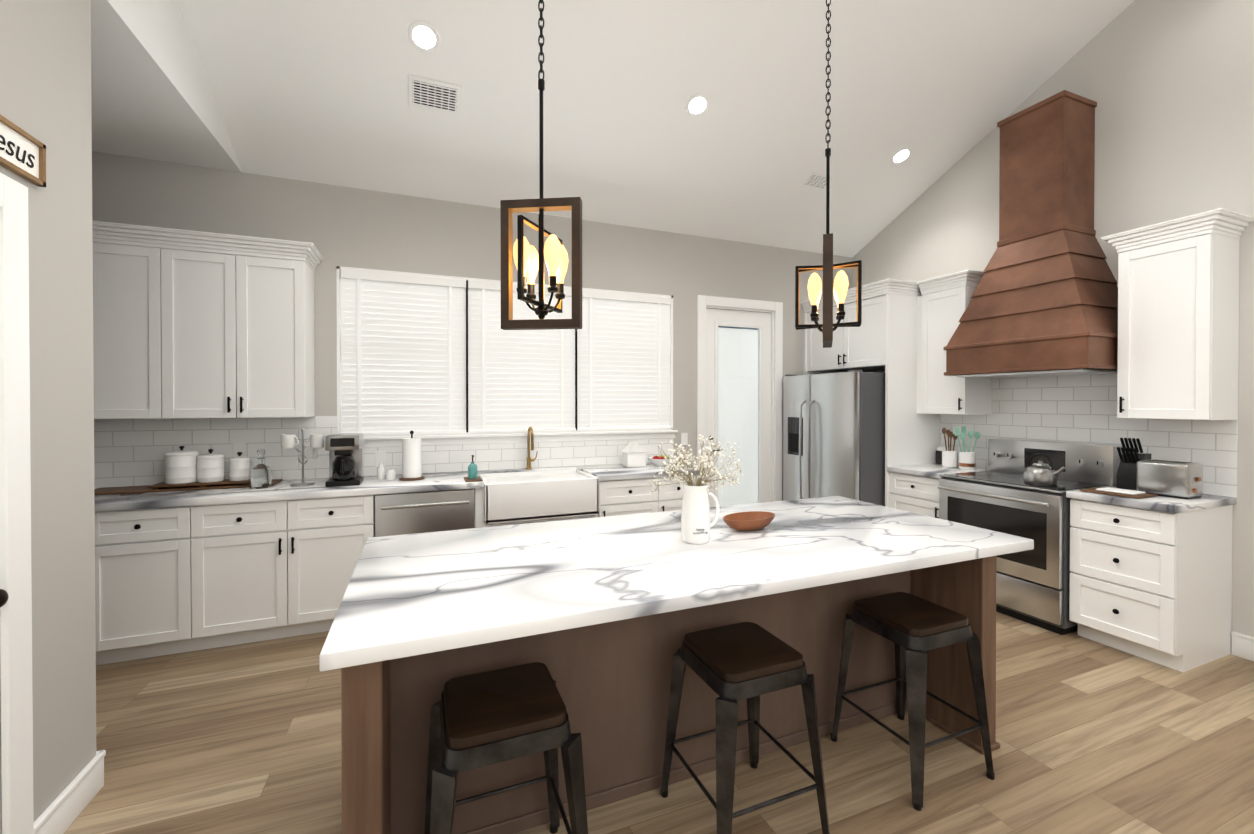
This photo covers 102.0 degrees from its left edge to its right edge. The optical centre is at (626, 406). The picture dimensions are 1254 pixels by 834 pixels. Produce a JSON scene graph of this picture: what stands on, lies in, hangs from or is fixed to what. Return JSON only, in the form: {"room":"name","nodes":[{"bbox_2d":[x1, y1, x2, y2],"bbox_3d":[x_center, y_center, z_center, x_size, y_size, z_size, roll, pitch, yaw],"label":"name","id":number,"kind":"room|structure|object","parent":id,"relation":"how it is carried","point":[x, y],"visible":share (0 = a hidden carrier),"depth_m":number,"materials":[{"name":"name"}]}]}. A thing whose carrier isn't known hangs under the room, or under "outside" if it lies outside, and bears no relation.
{"room":"kitchen","nodes":[
{"label":"kitchen","id":0,"kind":"room"},
{"bbox_2d":[0,0,241,833],"bbox_3d":[-1.664,-1.387,0.888,0.120,5.691,5.583,0,0,-22],"label":"wall","id":1,"kind":"structure","parent":0,"point":[45,72],"depth_m":1.76,"materials":[{"name":"grey paint"}]},
{"bbox_2d":[0,173,33,833],"bbox_3d":[-1.709,0.392,1.098,0.181,2.130,1.000,0,0,-22],"label":"door frame","id":2,"kind":"structure","parent":1,"relation":"attached to","point":[16,658],"depth_m":1.52,"materials":[{"name":"white wood"}]},
{"bbox_2d":[0,114,45,186],"bbox_3d":[-1.665,-0.771,1.088,0.020,0.135,1.185,0,0,-22],"label":"sign","id":3,"kind":"object","parent":1,"relation":"attached to","point":[22,139],"visible":1,"depth_m":1.56,"materials":[{"name":"white wood"}]},
{"bbox_2d":[0,135,34,167],"bbox_3d":[-1.772,-0.766,1.358,0.001,0.088,0.532,0,0,-22],"label":"lettering","id":4,"kind":"object","parent":3,"relation":"attached to","point":[17,152],"visible":1,"depth_m":1.54,"materials":[{"name":"black paint"}]},
{"bbox_2d":[34,750,105,833],"bbox_3d":[-1.933,1.384,1.765,0.020,0.135,0.391,0,0,-22],"label":"baseboard","id":5,"kind":"structure","parent":1,"relation":"attached to","point":[60,814],"depth_m":1.77,"materials":[{"name":"white wood"}]},
{"bbox_2d":[91,20,219,168],"bbox_3d":[-3.181,-1.657,1.623,2.143,0.120,3.083,0,0,-22],"label":"ceiling","id":6,"kind":"structure","parent":0,"point":[133,115],"depth_m":2.83,"materials":[{"name":"white paint"}]},
{"bbox_2d":[92,151,851,500],"bbox_3d":[-1.170,-0.151,4.187,8.080,3.170,0.150,0,0,-22],"label":"wall","id":7,"kind":"structure","parent":0,"point":[362,229],"depth_m":3.94,"materials":[{"name":"grey paint"}]},
{"bbox_2d":[92,236,175,418],"bbox_3d":[-3.103,-0.454,3.147,0.576,1.057,0.327,0,0,-22],"label":"upper cabinet","id":8,"kind":"object","parent":7,"relation":"attached to","point":[134,281],"depth_m":3.04,"materials":[{"name":"white wood"}]},
{"bbox_2d":[233,443,244,456],"bbox_3d":[-2.669,0.309,3.493,0.070,0.116,0.006,0,0,-22],"label":"electrical outlet plate","id":9,"kind":"object","parent":7,"relation":"attached to","point":[237,447],"depth_m":3.49,"materials":[{"name":"white plastic"}]},
{"bbox_2d":[176,244,315,417],"bbox_3d":[-2.569,-0.455,3.362,0.809,1.057,0.327,0,0,-22],"label":"upper cabinet","id":10,"kind":"object","parent":7,"relation":"attached to","point":[196,324],"depth_m":3.24,"materials":[{"name":"white wood"}]},
{"bbox_2d":[94,416,673,488],"bbox_3d":[-1.824,0.295,3.841,4.867,0.450,0.008,0,0,-22],"label":"backsplash","id":11,"kind":"structure","parent":7,"relation":"attached to","point":[129,452],"depth_m":3.58,"materials":[{"name":"white tile"}]},
{"bbox_2d":[336,266,677,446],"bbox_3d":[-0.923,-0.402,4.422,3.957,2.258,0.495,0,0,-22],"label":"window","id":12,"kind":"structure","parent":7,"relation":"in","point":[429,359],"depth_m":4.13,"materials":[{"name":"white plastic"}]},
{"bbox_2d":[681,433,687,444],"bbox_3d":[0.541,0.309,4.786,0.070,0.116,0.006,0,0,-22],"label":"outlet","id":13,"kind":"object","parent":7,"relation":"attached to","point":[684,438],"visible":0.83,"depth_m":4.78,"materials":[{"name":"white plastic"}]},
{"bbox_2d":[697,295,782,506],"bbox_3d":[1.105,0.184,5.085,0.994,2.487,0.168,0,0,-22],"label":"door","id":14,"kind":"structure","parent":7,"relation":"attached to","point":[739,387],"depth_m":5.09,"materials":[{"name":"white wood"}]},
{"bbox_2d":[177,0,1133,257],"bbox_3d":[0.950,-2.920,1.930,5.517,2.641,5.583,0,0,-22],"label":"ceiling","id":15,"kind":"structure","parent":0,"point":[315,91],"depth_m":3.45,"materials":[{"name":"white paint"}]},
{"bbox_2d":[408,21,439,52],"bbox_3d":[-1.156,-2.104,2.895,0.151,0.071,0.160,0,1,35],"label":"recessed light","id":16,"kind":"object","parent":15,"relation":"in","point":[423,36],"depth_m":2.89,"materials":[{"name":"white plastic"}]},
{"bbox_2d":[408,75,461,115],"bbox_3d":[-1.217,-1.963,3.217,0.310,0.090,0.192,0,0,-22],"label":"ceiling vent","id":17,"kind":"object","parent":15,"relation":"in","point":[433,95],"depth_m":3.21,"materials":[{"name":"white metal"}]},
{"bbox_2d":[500,0,581,329],"bbox_3d":[-0.308,-1.501,1.821,0.275,2.444,0.281,0,0,-22],"label":"cage pendant light","id":18,"kind":"object","parent":15,"relation":"hanging from","point":[529,261],"visible":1,"depth_m":1.81,"materials":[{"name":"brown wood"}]},
{"bbox_2d":[685,94,708,116],"bbox_3d":[0.493,-2.109,3.559,0.151,0.071,0.160,0,1,35],"label":"recessed light","id":19,"kind":"object","parent":15,"relation":"in","point":[697,104],"depth_m":3.56,"materials":[{"name":"white plastic"}]},
{"bbox_2d":[801,172,835,190],"bbox_3d":[1.663,-1.954,4.420,0.260,0.070,0.146,0,0,-22],"label":"ceiling vent","id":20,"kind":"object","parent":15,"relation":"in","point":[817,181],"depth_m":4.41,"materials":[{"name":"white metal"}]},
{"bbox_2d":[795,0,861,347],"bbox_3d":[0.917,-1.504,2.314,0.259,2.444,0.250,0,0,-22],"label":"cage pendant light","id":21,"kind":"object","parent":15,"relation":"hanging from","point":[841,284],"visible":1,"depth_m":2.27,"materials":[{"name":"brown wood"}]},
{"bbox_2d":[890,148,911,164],"bbox_3d":[2.320,-2.114,4.295,0.151,0.071,0.160,0,1,35],"label":"recessed light","id":22,"kind":"object","parent":15,"relation":"in","point":[902,155],"depth_m":4.29,"materials":[{"name":"white plastic"}]},
{"bbox_2d":[64,611,1253,833],"bbox_3d":[-0.099,1.503,1.540,8.080,0.100,5.883,0,0,-22],"label":"floor","id":23,"kind":"structure","parent":0,"point":[1092,737],"depth_m":2.08,"materials":[{"name":"brown wood"}]},
{"bbox_2d":[95,512,99,664],"bbox_3d":[-3.476,1.007,2.851,1.058,0.875,0.617,0,0,-22],"label":"base cabinet","id":24,"kind":"object","parent":23,"relation":"on","point":[97,514],"depth_m":2.76,"materials":[{"name":"white wood"}]},
{"bbox_2d":[100,508,203,664],"bbox_3d":[-2.828,1.005,3.112,0.573,0.875,0.617,0,0,-22],"label":"base cabinet","id":25,"kind":"object","parent":23,"relation":"on","point":[152,559],"depth_m":2.86,"materials":[{"name":"white wood"}]},
{"bbox_2d":[204,496,359,648],"bbox_3d":[-2.207,1.003,3.362,1.001,0.875,0.617,0,0,-22],"label":"base cabinet","id":26,"kind":"object","parent":23,"relation":"on","point":[276,569],"depth_m":3.07,"materials":[{"name":"white wood"}]},
{"bbox_2d":[94,462,698,511],"bbox_3d":[-1.746,0.544,3.533,4.780,0.041,0.638,0,0,-22],"label":"countertop","id":27,"kind":"structure","parent":26,"relation":"on","point":[443,481],"depth_m":3.22,"materials":[{"name":"white stone"}]},
{"bbox_2d":[94,479,282,494],"bbox_3d":[-2.825,0.507,3.267,0.980,0.036,0.250,0,0,-22],"label":"serving board","id":28,"kind":"object","parent":27,"relation":"on","point":[165,487],"visible":0.65,"depth_m":3.19,"materials":[{"name":"brown wood"}]},
{"bbox_2d":[164,446,198,483],"bbox_3d":[-2.842,0.370,3.242,0.169,0.236,0.169,0,0,-22],"label":"canister","id":29,"kind":"object","parent":28,"relation":"on","point":[180,466],"visible":1,"depth_m":3.18,"materials":[{"name":"white ceramic"}]},
{"bbox_2d":[196,449,224,482],"bbox_3d":[-2.703,0.382,3.299,0.144,0.211,0.144,0,0,-22],"label":"canister","id":30,"kind":"object","parent":28,"relation":"on","point":[210,466],"visible":1,"depth_m":3.25,"materials":[{"name":"white ceramic"}]},
{"bbox_2d":[229,452,250,480],"bbox_3d":[-2.559,0.394,3.357,0.115,0.186,0.115,0,0,-22],"label":"canister","id":31,"kind":"object","parent":28,"relation":"on","point":[239,467],"visible":1,"depth_m":3.31,"materials":[{"name":"white ceramic"}]},
{"bbox_2d":[250,449,271,488],"bbox_3d":[-2.360,0.399,3.275,0.112,0.251,0.112,0,0,-22],"label":"glass decanter","id":32,"kind":"object","parent":27,"relation":"on","point":[261,474],"visible":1,"depth_m":3.24,"materials":[{"name":"white"}]},
{"bbox_2d":[281,428,323,485],"bbox_3d":[-2.173,0.336,3.413,0.263,0.376,0.206,0,0,-22],"label":"mug tree","id":33,"kind":"object","parent":27,"relation":"on","point":[309,451],"visible":1,"depth_m":3.38,"materials":[{"name":"silver metal"}]},
{"bbox_2d":[325,433,363,486],"bbox_3d":[-1.900,0.356,3.419,0.200,0.335,0.296,0,0,-22],"label":"drip coffee maker","id":34,"kind":"object","parent":27,"relation":"on","point":[346,459],"visible":1,"depth_m":3.35,"materials":[{"name":"black plastic"}]},
{"bbox_2d":[399,430,424,480],"bbox_3d":[-1.540,0.347,3.637,0.170,0.349,0.170,0,0,-22],"label":"paper towel holder","id":35,"kind":"object","parent":27,"relation":"on","point":[411,458],"visible":1,"depth_m":3.58,"materials":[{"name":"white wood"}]},
{"bbox_2d":[464,455,482,481],"bbox_3d":[-1.092,0.434,3.603,0.115,0.176,0.200,0,0,-22],"label":"soap dispenser","id":36,"kind":"object","parent":27,"relation":"on","point":[472,473],"visible":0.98,"depth_m":3.57,"materials":[{"name":"teal glass"}]},
{"bbox_2d":[524,426,537,471],"bbox_3d":[-0.764,0.341,4.120,0.097,0.355,0.191,0,0,-22],"label":"faucet","id":37,"kind":"object","parent":27,"relation":"on","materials":[{"name":"gold metal"}]},
{"bbox_2d":[480,468,599,523],"bbox_3d":[-0.694,0.670,3.892,0.828,0.273,0.560,0,0,-22],"label":"sink","id":38,"kind":"object","parent":27,"relation":"in","point":[549,493],"depth_m":3.66,"materials":[{"name":"white ceramic"}]},
{"bbox_2d":[622,442,646,466],"bbox_3d":[0.062,0.414,4.370,0.184,0.205,0.132,0,0,-22],"label":"box","id":39,"kind":"object","parent":27,"relation":"on","point":[634,454],"visible":1,"depth_m":4.32,"materials":[{"name":"white"}]},
{"bbox_2d":[648,455,672,465],"bbox_3d":[0.292,0.467,4.441,0.230,0.098,0.230,0,0,-22],"label":"bowl","id":40,"kind":"object","parent":27,"relation":"on","point":[656,460],"visible":0.83,"depth_m":4.38,"materials":[{"name":"white ceramic"}]},
{"bbox_2d":[360,488,483,554],"bbox_3d":[-1.457,1.002,3.662,0.731,0.872,0.622,0,0,-22],"label":"base cabinet","id":41,"kind":"object","parent":23,"relation":"on","point":[409,512],"depth_m":3.36,"materials":[{"name":"white metal"}]},
{"bbox_2d":[374,489,474,536],"bbox_3d":[-1.430,1.002,3.616,0.622,0.872,0.621,0,0,-22],"label":"dishwasher","id":42,"kind":"object","parent":41,"relation":"in","point":[413,511],"depth_m":3.36,"materials":[{"name":"grey metal"}]},
{"bbox_2d":[424,662,587,833],"bbox_3d":[-0.360,1.146,1.476,0.436,0.615,0.436,0,0,-22],"label":"stool","id":43,"kind":"object","parent":23,"relation":"on","point":[483,719],"visible":1,"depth_m":1.38,"materials":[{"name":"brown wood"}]},
{"bbox_2d":[484,480,607,526],"bbox_3d":[-0.714,0.999,3.964,0.958,0.875,0.617,0,0,-22],"label":"base cabinet","id":44,"kind":"object","parent":23,"relation":"on","point":[603,483],"depth_m":3.84,"materials":[{"name":"white wood"}]},
{"bbox_2d":[608,476,667,515],"bbox_3d":[-0.096,0.997,4.213,0.610,0.875,0.617,0,0,-22],"label":"base cabinet","id":45,"kind":"object","parent":23,"relation":"on","point":[625,497],"depth_m":3.95,"materials":[{"name":"white wood"}]},
{"bbox_2d":[341,556,999,833],"bbox_3d":[0.276,1.012,2.090,2.463,0.876,0.874,0,0,-22],"label":"kitchen island","id":46,"kind":"object","parent":23,"relation":"on","point":[613,681],"depth_m":1.90,"materials":[{"name":"brown wood"}]},
{"bbox_2d":[319,496,1033,671],"bbox_3d":[0.287,0.554,2.051,2.484,0.040,1.036,0,0,-22],"label":"island countertop","id":47,"kind":"structure","parent":46,"relation":"on","point":[406,596],"depth_m":1.71,"materials":[{"name":"white stone"}]},
{"bbox_2d":[648,434,742,543],"bbox_3d":[0.275,0.321,2.016,0.406,0.426,0.413,0,0,-22],"label":"flower arrangement","id":48,"kind":"object","parent":47,"relation":"on","point":[695,515],"visible":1,"depth_m":1.97,"materials":[{"name":"white ceramic"}]},
{"bbox_2d":[723,511,774,530],"bbox_3d":[0.533,0.505,2.212,0.271,0.055,0.154,0,0,-22],"label":"dough bowl","id":49,"kind":"object","parent":47,"relation":"on","point":[749,521],"visible":1,"depth_m":2.18,"materials":[{"name":"brown wood"}]},
{"bbox_2d":[668,476,694,510],"bbox_3d":[0.265,0.996,4.358,0.400,0.875,0.617,0,0,-22],"label":"base cabinet","id":50,"kind":"object","parent":23,"relation":"on","point":[675,491],"depth_m":4.08,"materials":[{"name":"white wood"}]},
{"bbox_2d":[661,622,829,833],"bbox_3d":[0.400,1.144,1.782,0.436,0.615,0.436,0,0,-22],"label":"stool","id":51,"kind":"object","parent":23,"relation":"on","point":[731,665],"visible":1,"depth_m":1.67,"materials":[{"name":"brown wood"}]},
{"bbox_2d":[783,366,890,507],"bbox_3d":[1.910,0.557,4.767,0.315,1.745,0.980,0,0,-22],"label":"refrigerator","id":52,"kind":"object","parent":23,"relation":"on","point":[837,423],"depth_m":4.49,"materials":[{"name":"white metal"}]},
{"bbox_2d":[891,474,926,515],"bbox_3d":[2.645,0.996,4.276,0.637,0.875,0.485,0,0,-22],"label":"base cabinet","id":53,"kind":"object","parent":23,"relation":"on","point":[908,491],"depth_m":4.20,"materials":[{"name":"white wood"}]},
{"bbox_2d":[887,462,986,477],"bbox_3d":[2.634,0.538,4.266,0.663,0.040,0.490,0,0,-22],"label":"countertop","id":54,"kind":"structure","parent":53,"relation":"on","point":[928,467],"depth_m":4.21,"materials":[{"name":"white stone"}]},
{"bbox_2d":[936,447,938,463],"bbox_3d":[2.811,0.440,4.504,0.060,0.150,0.120,0,0,-22],"label":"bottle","id":55,"kind":"object","parent":54,"relation":"on","point":[937,451],"depth_m":4.53,"materials":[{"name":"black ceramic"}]},
{"bbox_2d":[939,428,951,467],"bbox_3d":[2.752,0.350,4.328,0.115,0.333,0.115,0,0,23],"label":"utensil crock","id":56,"kind":"object","parent":54,"relation":"on","point":[946,456],"depth_m":4.32,"materials":[{"name":"white ceramic"}]},
{"bbox_2d":[952,426,979,469],"bbox_3d":[2.813,0.343,4.201,0.124,0.350,0.138,0,0,-13],"label":"utensil crock","id":57,"kind":"object","parent":54,"relation":"on","point":[967,459],"depth_m":4.18,"materials":[{"name":"white ceramic"}]},
{"bbox_2d":[891,370,930,465],"bbox_3d":[2.293,0.566,4.921,0.510,1.725,0.980,0,0,-22],"label":"tall cabinet","id":58,"kind":"object","parent":23,"relation":"on","point":[910,431],"depth_m":4.46,"materials":[{"name":"white wood"}]},
{"bbox_2d":[831,592,994,810],"bbox_3d":[1.159,1.142,2.092,0.436,0.615,0.436,0,0,-22],"label":"stool","id":59,"kind":"object","parent":23,"relation":"on","point":[913,628],"visible":1,"depth_m":1.98,"materials":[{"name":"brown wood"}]},
{"bbox_2d":[927,470,1115,634],"bbox_3d":[2.836,0.987,3.683,0.670,0.902,0.876,0,0,-22],"label":"range oven","id":60,"kind":"object","parent":23,"relation":"on","point":[1031,585],"depth_m":3.36,"materials":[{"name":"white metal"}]},
{"bbox_2d":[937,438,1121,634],"bbox_3d":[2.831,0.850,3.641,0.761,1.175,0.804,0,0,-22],"label":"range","id":61,"kind":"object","parent":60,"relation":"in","point":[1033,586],"depth_m":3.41,"materials":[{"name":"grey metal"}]},
{"bbox_2d":[959,470,1106,489],"bbox_3d":[2.817,0.524,3.633,0.540,0.004,0.764,0,0,-22],"label":"cooktop","id":62,"kind":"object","parent":60,"relation":"on","point":[991,475],"depth_m":3.58,"materials":[{"name":"black glass"}]},
{"bbox_2d":[1023,453,1064,485],"bbox_3d":[2.801,0.419,3.405,0.184,0.207,0.233,0,0,-22],"label":"kettle","id":63,"kind":"object","parent":62,"relation":"on","point":[1040,472],"visible":1,"depth_m":3.37,"materials":[{"name":"silver metal"}]},
{"bbox_2d":[1067,498,1232,671],"bbox_3d":[3.136,1.005,3.058,0.637,0.875,0.478,0,0,-22],"label":"base cabinet","id":64,"kind":"object","parent":23,"relation":"on","point":[1150,585],"depth_m":2.88,"materials":[{"name":"white wood"}]},
{"bbox_2d":[1067,486,1235,513],"bbox_3d":[3.125,0.547,3.046,0.663,0.040,0.500,0,0,-22],"label":"countertop","id":65,"kind":"structure","parent":64,"relation":"on","point":[1165,505],"depth_m":2.87,"materials":[{"name":"white stone"}]},
{"bbox_2d":[1080,487,1157,498],"bbox_3d":[2.945,0.514,3.049,0.200,0.024,0.280,0,0,-22],"label":"tray","id":66,"kind":"object","parent":65,"relation":"on","point":[1123,493],"visible":0.96,"depth_m":2.99,"materials":[{"name":"brown wood"}]},
{"bbox_2d":[1116,438,1150,489],"bbox_3d":[3.221,0.363,3.234,0.167,0.324,0.110,0,0,-22],"label":"knife block","id":67,"kind":"object","parent":65,"relation":"on","point":[1130,456],"visible":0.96,"depth_m":3.22,"materials":[{"name":"black plastic"}]},
{"bbox_2d":[1136,459,1202,499],"bbox_3d":[3.200,0.426,2.990,0.170,0.201,0.247,0,0,-22],"label":"stainless toaster","id":68,"kind":"object","parent":65,"relation":"on","point":[1175,479],"visible":0.96,"depth_m":2.93,"materials":[{"name":"grey metal"}]},
{"bbox_2d":[681,482,719,543],"bbox_3d":[0.293,0.421,2.023,0.160,0.225,0.116,0,0,-22],"label":"pitcher vase","id":69,"kind":"object","parent":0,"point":[695,515],"depth_m":1.97,"materials":[{"name":"white ceramic"}]},
{"bbox_2d":[852,0,1253,636],"bbox_3d":[3.578,-1.437,3.000,0.150,5.758,5.883,0,0,-22],"label":"wall","id":70,"kind":"structure","parent":0,"point":[1166,86],"depth_m":3.26,"materials":[{"name":"grey paint"}]},
{"bbox_2d":[804,290,914,369],"bbox_3d":[2.361,-0.678,4.968,0.637,0.633,0.990,0,0,-22],"label":"upper cabinet","id":71,"kind":"object","parent":70,"relation":"attached to","point":[885,336],"depth_m":4.56,"materials":[{"name":"white wood"}]},
{"bbox_2d":[911,286,991,417],"bbox_3d":[2.782,-0.462,4.340,0.327,1.057,0.449,0,0,-22],"label":"upper cabinet","id":72,"kind":"object","parent":70,"relation":"attached to","point":[934,394],"depth_m":4.31,"materials":[{"name":"white wood"}]},
{"bbox_2d":[943,90,1146,377],"bbox_3d":[2.925,-1.175,3.637,0.583,1.875,0.910,0,0,-22],"label":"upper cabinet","id":73,"kind":"object","parent":70,"relation":"attached to","point":[1043,304],"depth_m":3.50,"materials":[{"name":"brown metal"}]},
{"bbox_2d":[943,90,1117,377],"bbox_3d":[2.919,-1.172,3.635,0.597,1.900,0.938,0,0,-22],"label":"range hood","id":74,"kind":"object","parent":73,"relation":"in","point":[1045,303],"depth_m":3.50,"materials":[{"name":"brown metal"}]},
{"bbox_2d":[940,373,1237,496],"bbox_3d":[3.186,0.119,3.772,0.008,0.804,1.813,0,0,-22],"label":"backsplash","id":75,"kind":"structure","parent":70,"relation":"attached to","point":[1075,408],"depth_m":3.59,"materials":[{"name":"white tile"}]},
{"bbox_2d":[1111,226,1242,419],"bbox_3d":[3.299,-0.452,3.055,0.327,1.057,0.407,0,0,-22],"label":"upper cabinet","id":76,"kind":"object","parent":70,"relation":"attached to","point":[1157,334],"depth_m":2.93,"materials":[{"name":"white wood"}]},
{"bbox_2d":[1231,631,1253,660],"bbox_3d":[4.028,1.385,1.676,0.020,0.135,2.752,0,0,-22],"label":"baseboard","id":77,"kind":"structure","parent":70,"relation":"attached to","point":[1242,645],"depth_m":2.91,"materials":[{"name":"white wood"}]}
]}

